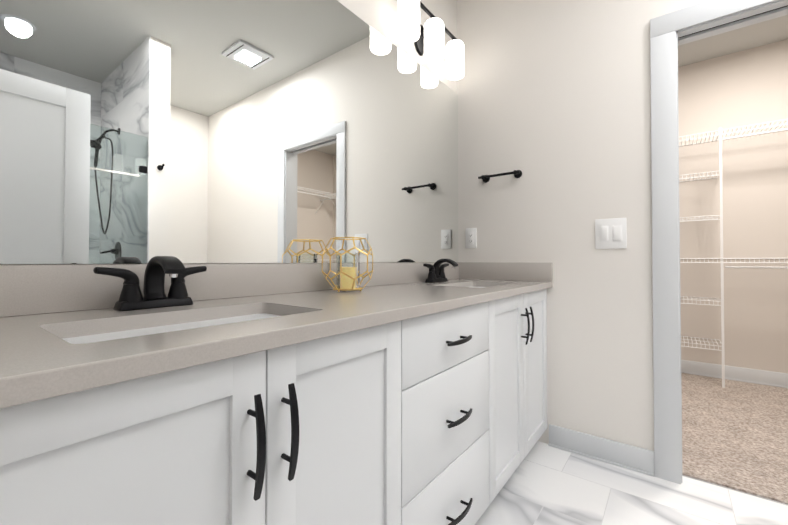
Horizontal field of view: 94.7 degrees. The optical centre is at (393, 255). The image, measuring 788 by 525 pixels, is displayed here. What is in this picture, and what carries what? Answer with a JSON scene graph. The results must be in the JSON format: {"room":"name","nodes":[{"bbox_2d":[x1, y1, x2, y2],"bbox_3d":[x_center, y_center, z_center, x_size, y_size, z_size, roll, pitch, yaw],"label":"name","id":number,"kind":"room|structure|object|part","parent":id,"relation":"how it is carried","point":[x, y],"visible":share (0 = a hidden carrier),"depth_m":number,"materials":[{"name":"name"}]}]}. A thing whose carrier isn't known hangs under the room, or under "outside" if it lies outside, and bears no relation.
{"room":"bathroom","nodes":[
{"label":"bathroom","id":0,"kind":"room"},
{"bbox_2d":[337,0,456,92],"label":"wall","id":1,"kind":"structure","parent":0,"point":[380,17],"depth_m":1.79,"materials":[{"name":"white paint"}]},
{"bbox_2d":[0,262,431,315],"bbox_3d":[-0.274,0.080,1.417,0.020,0.105,2.227,-1,-1,38],"label":"backsplash","id":2,"kind":"structure","parent":1,"relation":"attached to","point":[24,289],"depth_m":1.05,"materials":[{"name":"grey stone"}]},
{"bbox_2d":[0,0,457,263],"bbox_3d":[-0.273,-0.512,1.439,0.005,1.078,2.242,-1,-1,38],"label":"vanity mirror","id":3,"kind":"object","parent":1,"relation":"attached to","point":[222,131],"visible":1,"depth_m":1.09,"materials":[{"name":"clear glass"}]},
{"bbox_2d":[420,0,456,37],"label":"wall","id":4,"kind":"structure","parent":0,"point":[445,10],"depth_m":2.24,"materials":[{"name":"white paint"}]},
{"bbox_2d":[398,0,464,79],"bbox_3d":[0.198,-1.163,1.945,0.148,0.226,0.660,-1,-1,38],"label":"sconce","id":5,"kind":"object","parent":4,"relation":"attached to","point":[428,39],"visible":1,"depth_m":1.89,"materials":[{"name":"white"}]},
{"bbox_2d":[457,0,706,450],"bbox_3d":[1.759,-0.353,1.332,3.360,2.740,0.060,-1,-1,38],"label":"wall","id":6,"kind":"structure","parent":0,"point":[554,101],"depth_m":1.92,"materials":[{"name":"white paint"}]},
{"bbox_2d":[465,228,476,247],"bbox_3d":[0.480,-0.111,2.265,0.075,0.125,0.009,-1,-1,38],"label":"outlet","id":7,"kind":"object","parent":6,"relation":"attached to","point":[470,237],"visible":1,"depth_m":2.26,"materials":[{"name":"white plastic"}]},
{"bbox_2d":[478,170,521,182],"bbox_3d":[0.620,-0.472,2.129,0.248,0.048,0.062,-1,-1,38],"label":"towel rail","id":8,"kind":"object","parent":6,"relation":"attached to","point":[516,173],"visible":1,"depth_m":2.10,"materials":[{"name":"black metal"}]},
{"bbox_2d":[460,262,551,279],"bbox_3d":[0.630,0.090,2.141,0.573,0.105,0.020,-1,-1,38],"label":"backsplash","id":9,"kind":"structure","parent":6,"relation":"attached to","point":[468,270],"depth_m":2.11,"materials":[{"name":"grey stone"}]},
{"bbox_2d":[548,424,653,476],"bbox_3d":[1.024,0.968,1.826,0.466,0.112,0.020,-1,-1,38],"label":"baseboard","id":10,"kind":"structure","parent":6,"relation":"attached to","point":[629,457],"depth_m":1.81,"materials":[{"name":"white wood"}]},
{"bbox_2d":[595,218,626,248],"bbox_3d":[1.077,-0.111,1.804,0.135,0.150,0.014,-1,-1,38],"label":"switch plate","id":11,"kind":"object","parent":6,"relation":"attached to","point":[611,233],"visible":1,"depth_m":1.80,"materials":[{"name":"white plastic"}]},
{"bbox_2d":[650,0,787,483],"bbox_3d":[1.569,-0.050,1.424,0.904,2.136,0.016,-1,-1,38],"label":"trim","id":12,"kind":"structure","parent":6,"relation":"attached to","point":[665,28],"depth_m":1.66,"materials":[{"name":"white wood"}]},
{"bbox_2d":[475,441,787,524],"bbox_3d":[1.044,1.034,0.381,3.600,0.060,2.450,-1,-1,38],"label":"floor","id":13,"kind":"structure","parent":0,"point":[545,484],"depth_m":1.52,"materials":[{"name":"tile"}]},
{"bbox_2d":[0,284,552,524],"bbox_3d":[-0.041,0.588,1.245,0.592,0.855,2.248,-1,-1,38],"label":"bathroom vanity","id":14,"kind":"object","parent":13,"relation":"on","point":[164,390],"depth_m":0.67,"materials":[{"name":"white wood"}]},
{"bbox_2d":[0,280,551,391],"bbox_3d":[-0.048,0.146,1.256,0.573,0.030,2.248,-1,-1,38],"label":"countertop","id":15,"kind":"structure","parent":14,"relation":"on","point":[34,352],"depth_m":0.67,"materials":[{"name":"grey stone"}]},
{"bbox_2d":[92,256,207,311],"bbox_3d":[-0.552,0.063,0.867,0.150,0.125,0.235,-1,-1,38],"label":"faucet","id":16,"kind":"object","parent":15,"relation":"on","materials":[{"name":"black metal"}]},
{"bbox_2d":[60,308,283,339],"bbox_3d":[-0.396,0.222,0.745,0.291,0.160,0.488,-1,-1,38],"label":"sink","id":17,"kind":"object","parent":15,"relation":"in","point":[97,330],"depth_m":0.80,"materials":[{"name":"white ceramic"}]},
{"bbox_2d":[322,237,372,291],"bbox_3d":[-0.172,0.032,1.361,0.199,0.200,0.181,-1,-1,38],"label":"candle holder","id":18,"kind":"object","parent":15,"relation":"on","point":[347,278],"visible":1,"depth_m":1.33,"materials":[{"name":"gold metal"}]},
{"bbox_3d":[-0.172,0.056,1.361,0.088,0.133,0.088,-1,-1,38],"label":"glass","id":19,"kind":"part","parent":18,"relation":"part of","materials":[{"name":"yellow glass"}]},
{"bbox_2d":[340,267,356,288],"bbox_3d":[-0.172,0.078,1.360,0.075,0.087,0.075,-1,-1,38],"label":"candle","id":20,"kind":"object","parent":18,"relation":"on","point":[346,282],"depth_m":1.33,"materials":[{"name":"yellow wax"}]},
{"bbox_2d":[420,260,459,283],"bbox_3d":[0.266,0.077,1.933,0.150,0.125,0.236,-1,-1,38],"label":"faucet","id":21,"kind":"object","parent":15,"relation":"on","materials":[{"name":"black metal"}]},
{"bbox_2d":[464,284,487,287],"bbox_3d":[0.410,0.236,1.795,0.291,0.160,0.488,-1,-1,38],"label":"sink","id":22,"kind":"object","parent":15,"relation":"in","point":[465,285],"depth_m":2.01,"materials":[{"name":"white ceramic"}]},
{"bbox_2d":[678,39,787,372],"bbox_3d":[3.013,-0.331,2.966,3.360,2.740,0.120,-1,-1,38],"label":"wall","id":23,"kind":"structure","parent":0,"point":[742,88],"depth_m":3.01,"materials":[{"name":"white paint"}]},
{"bbox_2d":[681,360,787,387],"bbox_3d":[2.970,0.973,2.891,3.360,0.112,0.020,-1,-1,38],"label":"baseboard","id":24,"kind":"structure","parent":23,"relation":"attached to","point":[764,377],"depth_m":2.99,"materials":[{"name":"white wood"}]},
{"bbox_2d":[678,15,787,66],"bbox_3d":[2.414,-1.771,2.204,3.600,0.120,2.090,-1,-1,38],"label":"ceiling","id":25,"kind":"structure","parent":0,"point":[774,30],"depth_m":2.88,"materials":[{"name":"grey paint"}]},
{"bbox_2d":[681,373,787,504],"bbox_3d":[2.420,1.054,2.174,3.600,0.070,2.070,-1,-1,38],"label":"floor carpet","id":26,"kind":"object","parent":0,"point":[734,435],"visible":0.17,"depth_m":2.06,"materials":[{"name":"beige carpet"}]},
{"bbox_2d":[679,119,787,387],"bbox_3d":[2.406,-0.002,2.165,3.351,2.039,1.881,-1,-1,38],"label":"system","id":27,"kind":"object","parent":26,"relation":"on","point":[720,135],"visible":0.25,"depth_m":2.84,"materials":[{"name":"white metal"}]},
{"bbox_3d":[1.796,-0.352,1.380,3.360,2.740,0.060,-1,-1,38],"label":"wall","id":28,"kind":"structure","parent":0,"visible":0},
{"bbox_2d":[678,14,787,45],"bbox_3d":[1.653,-0.057,1.535,0.904,2.131,0.016,-1,-1,38],"label":"trim","id":29,"kind":"structure","parent":28,"relation":"attached to","point":[734,29],"depth_m":1.63,"materials":[{"name":"white wood"}]}
]}

